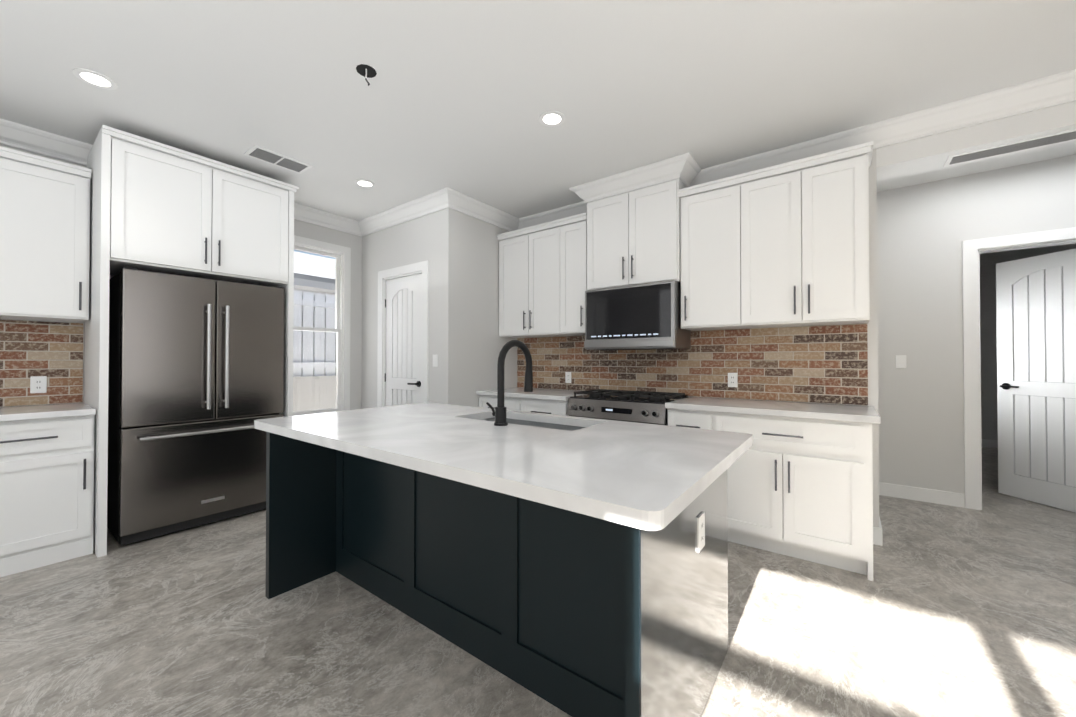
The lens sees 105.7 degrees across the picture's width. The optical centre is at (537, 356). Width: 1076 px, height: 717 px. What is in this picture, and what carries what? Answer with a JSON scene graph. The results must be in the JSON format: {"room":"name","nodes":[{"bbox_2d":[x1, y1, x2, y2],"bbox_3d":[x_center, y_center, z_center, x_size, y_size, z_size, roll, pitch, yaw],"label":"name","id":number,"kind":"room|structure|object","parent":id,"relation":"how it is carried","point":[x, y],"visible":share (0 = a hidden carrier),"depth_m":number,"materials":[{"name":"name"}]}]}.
{"room":"kitchen","nodes":[
{"label":"kitchen","id":0,"kind":"room"},
{"bbox_2d":[0,144,361,409],"bbox_3d":[-3.281,-0.130,3.161,0.120,2.800,6.260,0,-1,37],"label":"wall","id":1,"kind":"structure","parent":0,"point":[353,242],"depth_m":4.63,"materials":[{"name":"white paint"}]},
{"bbox_2d":[0,319,82,406],"bbox_3d":[-3.965,0.041,2.134,0.012,0.576,2.120,0,-1,37],"label":"backsplash","id":2,"kind":"structure","parent":1,"relation":"attached to","point":[52,352],"depth_m":2.82,"materials":[{"name":"brick"}]},
{"bbox_2d":[30,376,46,392],"bbox_3d":[-3.445,0.197,2.812,0.006,0.116,0.072,0,-1,37],"label":"electrical outlet","id":3,"kind":"object","parent":2,"relation":"attached to","point":[38,384],"visible":1,"depth_m":2.81,"materials":[{"name":"white plastic"}]},
{"bbox_2d":[0,146,90,321],"bbox_3d":[-3.381,-0.754,2.652,0.330,1.006,0.600,0,-1,37],"label":"upper cabinet","id":4,"kind":"object","parent":1,"relation":"attached to","point":[44,235],"depth_m":2.64,"materials":[{"name":"white wood"}]},
{"bbox_2d":[0,118,363,235],"bbox_3d":[-3.456,-1.470,2.743,0.115,0.128,4.880,0,-1,37],"label":"crown molding","id":5,"kind":"structure","parent":1,"relation":"attached to","point":[12,134],"depth_m":2.88,"materials":[{"name":"white wood"}]},
{"bbox_2d":[293,235,350,415],"bbox_3d":[-2.405,-0.241,4.292,0.170,1.965,0.870,0,-1,37],"label":"window","id":6,"kind":"structure","parent":1,"relation":"in","point":[341,255],"depth_m":4.53,"materials":[{"name":"white"}]},
{"bbox_2d":[361,208,457,408],"bbox_3d":[-1.405,-0.118,4.317,1.500,2.800,0.120,0,-1,37],"label":"wall","id":7,"kind":"structure","parent":0,"point":[432,238],"depth_m":3.98,"materials":[{"name":"white paint"}]},
{"bbox_2d":[377,260,428,406],"bbox_3d":[-1.383,0.174,4.287,0.860,2.215,0.138,0,-1,37],"label":"door frame","id":8,"kind":"structure","parent":7,"relation":"attached to","point":[422,267],"depth_m":4.28,"materials":[{"name":"white wood"}]},
{"bbox_2d":[385,273,421,405],"bbox_3d":[-1.394,0.222,4.275,0.660,2.102,0.147,0,-1,37],"label":"pantry door","id":9,"kind":"structure","parent":7,"relation":"in","point":[403,373],"depth_m":4.27,"materials":[{"name":"white wood"}]},
{"bbox_2d":[356,187,459,235],"bbox_3d":[-1.381,-1.456,4.165,1.495,0.128,0.115,0,-1,37],"label":"crown molding","id":10,"kind":"structure","parent":7,"relation":"attached to","point":[444,198],"depth_m":4.07,"materials":[{"name":"white wood"}]},
{"bbox_2d":[433,355,437,366],"bbox_3d":[-0.992,0.043,3.926,0.072,0.116,0.009,0,-1,37],"label":"light switch","id":11,"kind":"object","parent":7,"relation":"attached to","point":[435,360],"visible":1,"depth_m":3.92,"materials":[{"name":"white plastic"}]},
{"bbox_2d":[458,212,516,406],"bbox_3d":[-0.547,-0.118,4.313,0.120,2.800,0.900,0,-1,37],"label":"wall","id":12,"kind":"structure","parent":0,"point":[481,343],"depth_m":4.14,"materials":[{"name":"white paint"}]},
{"bbox_2d":[453,193,519,230],"bbox_3d":[-0.527,-1.456,4.155,0.115,0.128,0.870,0,-1,37],"label":"crown molding","id":13,"kind":"structure","parent":12,"relation":"attached to","point":[470,206],"depth_m":4.17,"materials":[{"name":"white wood"}]},
{"bbox_2d":[0,447,1075,716],"bbox_3d":[0.981,1.319,2.944,8.950,0.100,11.800,0,-1,37],"label":"floor","id":14,"kind":"structure","parent":0,"point":[954,611],"depth_m":1.83,"materials":[{"name":"tile"}]},
{"bbox_2d":[0,415,94,576],"bbox_3d":[-3.265,0.820,2.553,0.617,0.890,0.600,0,-1,37],"label":"base cabinet","id":15,"kind":"object","parent":14,"relation":"on","point":[46,484],"depth_m":2.45,"materials":[{"name":"white wood"}]},
{"bbox_2d":[0,403,95,422],"bbox_3d":[-3.707,0.349,1.940,0.647,0.040,2.122,0,-1,37],"label":"countertop","id":16,"kind":"structure","parent":15,"relation":"on","point":[66,410],"depth_m":2.51,"materials":[{"name":"white stone"}]},
{"bbox_2d":[84,125,298,557],"bbox_3d":[-2.687,-0.091,3.236,0.736,2.725,1.158,0,-1,37],"label":"surround","id":17,"kind":"object","parent":14,"relation":"on","point":[155,206],"visible":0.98,"depth_m":2.87,"materials":[{"name":"white wood"}]},
{"bbox_2d":[107,266,283,545],"bbox_3d":[-2.669,0.333,3.228,0.730,1.837,0.968,0,-1,37],"label":"fridge","id":18,"kind":"object","parent":14,"relation":"on","point":[196,379],"visible":0.9,"depth_m":2.94,"materials":[{"name":"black metal"}]},
{"bbox_2d":[265,432,727,716],"bbox_3d":[-0.304,0.814,1.943,2.037,0.890,1.030,0,-1,37],"label":"kitchen island","id":19,"kind":"object","parent":14,"relation":"on","point":[572,566],"depth_m":1.58,"materials":[{"name":"black wood"}]},
{"bbox_2d":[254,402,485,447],"bbox_3d":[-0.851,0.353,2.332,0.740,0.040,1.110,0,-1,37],"label":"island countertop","id":20,"kind":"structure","parent":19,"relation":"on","point":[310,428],"depth_m":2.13,"materials":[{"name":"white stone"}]},
{"bbox_2d":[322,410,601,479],"bbox_3d":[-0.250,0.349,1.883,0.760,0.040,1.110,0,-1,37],"label":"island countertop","id":21,"kind":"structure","parent":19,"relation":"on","point":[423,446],"depth_m":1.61,"materials":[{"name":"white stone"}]},
{"bbox_2d":[486,340,532,423],"bbox_3d":[-0.139,0.124,2.047,0.122,0.412,0.270,0,-1,37],"label":"faucet","id":22,"kind":"object","parent":21,"relation":"on","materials":[{"name":"black metal"}]},
{"bbox_2d":[442,420,752,535],"bbox_3d":[0.314,0.345,1.461,0.650,0.040,1.110,0,-1,37],"label":"island countertop","id":23,"kind":"structure","parent":19,"relation":"on","point":[640,477],"depth_m":1.18,"materials":[{"name":"white stone"}]},
{"bbox_2d":[470,416,589,431],"bbox_3d":[-0.056,0.481,2.142,0.784,0.244,0.364,0,-1,37],"label":"sink","id":24,"kind":"object","parent":23,"relation":"in","point":[513,419],"depth_m":2.25,"materials":[{"name":"grey metal"}]},
{"bbox_2d":[476,387,596,415],"bbox_3d":[0.001,0.814,4.040,1.068,0.930,0.661,0,-1,37],"label":"base cabinet","id":25,"kind":"object","parent":14,"relation":"on","point":[548,401],"visible":0.29,"depth_m":3.78,"materials":[{"name":"white wood"}]},
{"bbox_2d":[566,389,687,425],"bbox_3d":[0.749,0.792,3.437,0.845,0.962,0.697,0,-1,37],"label":"range","id":26,"kind":"object","parent":14,"relation":"on","point":[647,407],"visible":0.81,"depth_m":3.25,"materials":[{"name":"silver metal"}]},
{"bbox_2d":[665,396,880,580],"bbox_3d":[1.593,0.803,2.850,1.201,0.930,0.661,0,-1,37],"label":"base cabinet","id":27,"kind":"object","parent":14,"relation":"on","point":[799,480],"visible":0.73,"depth_m":2.50,"materials":[{"name":"white wood"}]},
{"bbox_2d":[0,0,1075,220],"bbox_3d":[1.241,-1.582,2.902,8.050,0.100,11.600,0,-1,37],"label":"ceiling","id":28,"kind":"structure","parent":0,"point":[461,96],"depth_m":2.26,"materials":[{"name":"white paint"}]},
{"bbox_2d":[73,68,117,89],"bbox_3d":[-2.453,-1.535,2.261,0.170,0.005,0.170,0,-1,37],"label":"recessed light","id":29,"kind":"object","parent":28,"relation":"in","point":[94,78],"visible":1,"depth_m":2.26,"materials":[{"name":"white plastic"}]},
{"bbox_2d":[244,145,312,173],"bbox_3d":[-2.017,-1.525,3.178,0.220,0.008,0.400,0,-1,37],"label":"ceiling vent","id":30,"kind":"object","parent":28,"relation":"in","point":[274,158],"visible":0.98,"depth_m":3.16,"materials":[{"name":"white metal"}]},
{"bbox_2d":[354,179,374,187],"bbox_3d":[-1.528,-1.522,3.599,0.170,0.005,0.170,0,-1,37],"label":"recessed light","id":31,"kind":"object","parent":28,"relation":"in","point":[364,183],"visible":1,"depth_m":3.59,"materials":[{"name":"white plastic"}]},
{"bbox_2d":[356,64,376,85],"bbox_3d":[-0.926,-1.495,2.199,0.104,0.087,0.104,0,-1,37],"label":"electrical box","id":32,"kind":"object","parent":28,"relation":"attached to","point":[366,71],"visible":1,"depth_m":2.19,"materials":[{"name":"black"}]},
{"bbox_2d":[539,111,564,126],"bbox_3d":[0.090,-1.531,2.632,0.170,0.005,0.170,0,-1,37],"label":"recessed light","id":33,"kind":"object","parent":28,"relation":"in","point":[551,118],"visible":1,"depth_m":2.63,"materials":[{"name":"white plastic"}]},
{"bbox_2d":[520,149,878,526],"bbox_3d":[0.467,-0.120,4.191,4.650,2.800,0.120,0,-1,37],"label":"wall","id":34,"kind":"structure","parent":0,"point":[872,332],"depth_m":2.77,"materials":[{"name":"white paint"}]},
{"bbox_2d":[497,221,564,337],"bbox_3d":[0.015,-0.745,4.251,0.856,1.070,0.331,0,-1,37],"label":"upper cabinet","id":35,"kind":"object","parent":34,"relation":"attached to","point":[531,261],"depth_m":4.10,"materials":[{"name":"white wood"}]},
{"bbox_2d":[565,213,584,335],"bbox_3d":[0.404,-0.747,3.960,0.360,1.070,0.331,0,-1,37],"label":"upper cabinet","id":36,"kind":"object","parent":34,"relation":"attached to","point":[574,226],"depth_m":3.81,"materials":[{"name":"white wood"}]},
{"bbox_2d":[585,157,692,290],"bbox_3d":[0.875,-1.058,3.593,0.830,0.934,0.360,0,-1,37],"label":"upper cabinet","id":37,"kind":"object","parent":34,"relation":"attached to","point":[633,220],"depth_m":3.41,"materials":[{"name":"white wood"}]},
{"bbox_2d":[584,281,690,349],"bbox_3d":[0.856,-0.322,3.556,0.805,0.528,0.429,0,-1,37],"label":"over-the-range microwave","id":38,"kind":"object","parent":37,"relation":"attached to","point":[641,317],"visible":0.98,"depth_m":3.35,"materials":[{"name":"silver metal"}]},
{"bbox_2d":[517,324,867,404],"bbox_3d":[1.006,0.066,3.704,3.094,0.556,0.012,0,-1,37],"label":"backsplash","id":39,"kind":"structure","parent":34,"relation":"attached to","point":[822,364],"depth_m":3.29,"materials":[{"name":"brick"}]},
{"bbox_2d":[565,372,570,382],"bbox_3d":[0.314,0.221,4.208,0.072,0.116,0.006,0,-1,37],"label":"electrical outlet","id":40,"kind":"object","parent":39,"relation":"attached to","point":[567,377],"visible":1,"depth_m":4.21,"materials":[{"name":"white plastic"}]},
{"bbox_2d":[728,373,737,386],"bbox_3d":[1.563,0.192,3.274,0.072,0.116,0.006,0,-1,37],"label":"electrical outlet","id":41,"kind":"object","parent":39,"relation":"attached to","point":[732,379],"visible":1,"depth_m":3.27,"materials":[{"name":"white plastic"}]},
{"bbox_2d":[678,173,752,330],"bbox_3d":[1.418,-0.755,3.202,0.499,1.070,0.331,0,-1,37],"label":"upper cabinet","id":42,"kind":"object","parent":34,"relation":"attached to","point":[716,282],"depth_m":3.06,"materials":[{"name":"white wood"}]},
{"bbox_2d":[520,69,1075,228],"bbox_3d":[2.066,-1.468,2.861,5.820,0.128,0.115,0,-1,37],"label":"crown molding","id":43,"kind":"structure","parent":34,"relation":"attached to","point":[1038,94],"depth_m":2.60,"materials":[{"name":"white wood"}]},
{"bbox_2d":[753,145,872,327],"bbox_3d":[1.834,-0.758,2.890,0.785,1.070,0.331,0,-1,37],"label":"upper cabinet","id":44,"kind":"object","parent":34,"relation":"attached to","point":[784,245],"depth_m":2.70,"materials":[{"name":"white wood"}]},
{"bbox_2d":[873,516,882,545],"bbox_3d":[2.680,1.214,3.269,0.045,0.115,1.345,0,-1,37],"label":"baseboard","id":45,"kind":"structure","parent":34,"relation":"attached to","point":[877,531],"depth_m":2.73,"materials":[{"name":"white wood"}]},
{"bbox_2d":[876,101,1075,181],"bbox_3d":[2.772,-1.407,2.593,0.970,0.255,0.300,0,-1,37],"label":"header beam","id":46,"kind":"structure","parent":0,"point":[919,155],"depth_m":2.52,"materials":[{"name":"white paint"}]},
{"bbox_2d":[944,128,1075,166],"bbox_3d":[2.915,-1.276,2.491,0.600,0.008,0.180,0,-1,37],"label":"air vent","id":47,"kind":"object","parent":46,"relation":"attached to","point":[1065,136],"visible":1,"depth_m":2.49,"materials":[{"name":"white metal"}]},
{"bbox_2d":[877,154,1075,506],"bbox_3d":[4.015,-0.129,3.200,3.620,2.800,0.120,0,-1,37],"label":"wall","id":48,"kind":"structure","parent":0,"point":[924,230],"depth_m":3.55,"materials":[{"name":"white paint"}]},
{"bbox_2d":[896,355,905,367],"bbox_3d":[3.271,0.051,3.673,0.072,0.116,0.009,0,-1,37],"label":"light switch","id":49,"kind":"object","parent":48,"relation":"attached to","point":[900,361],"visible":1,"depth_m":3.67,"materials":[{"name":"white plastic"}]},
{"bbox_2d":[879,482,963,507],"bbox_3d":[3.346,1.217,3.603,0.590,0.115,0.015,0,-1,37],"label":"baseboard","id":50,"kind":"structure","parent":48,"relation":"attached to","point":[925,495],"depth_m":3.57,"materials":[{"name":"white wood"}]},
{"bbox_2d":[962,227,1075,509],"bbox_3d":[4.019,0.148,3.194,0.980,2.245,0.156,0,-1,37],"label":"door frame","id":51,"kind":"structure","parent":48,"relation":"attached to","point":[973,250],"depth_m":3.39,"materials":[{"name":"white wood"}]},
{"bbox_2d":[996,249,1075,512],"bbox_3d":[4.341,0.199,3.416,0.147,2.132,0.780,0,-1,-6],"label":"hall door","id":52,"kind":"structure","parent":48,"relation":"in","point":[1036,344],"depth_m":3.52,"materials":[{"name":"white wood"}]},
{"bbox_2d":[980,243,1075,439],"bbox_3d":[6.140,-0.102,6.043,3.620,2.800,0.120,0,-1,37],"label":"wall","id":53,"kind":"structure","parent":0,"point":[988,347],"depth_m":5.76,"materials":[{"name":"white paint"}]},
{"bbox_2d":[981,439,997,448],"bbox_3d":[6.116,1.240,5.964,3.340,0.115,0.015,0,-1,37],"label":"baseboard","id":54,"kind":"structure","parent":53,"relation":"attached to","point":[987,443],"depth_m":5.76,"materials":[{"name":"white wood"}]},
{"label":"outside","id":55,"kind":"structure","parent":0,"visible":0},
{"bbox_3d":[-6.117,1.376,6.877,8.870,0.100,12.000,0,-1,37],"label":"ground","id":56,"kind":"structure","parent":55,"visible":0},
{"bbox_2d":[293,290,335,411],"bbox_3d":[-4.676,0.087,6.437,0.120,2.470,9.000,0,-1,37],"label":"fence","id":57,"kind":"object","parent":56,"relation":"on","point":[313,354],"depth_m":7.30,"materials":[{"name":"white"}]},
{"bbox_2d":[294,251,334,296],"bbox_3d":[-8.061,-1.008,9.602,3.520,4.720,12.400,0,-1,37],"label":"house","id":58,"kind":"structure","parent":56,"relation":"on","point":[325,270],"depth_m":10.56,"materials":[{"name":"grey"}]}
]}

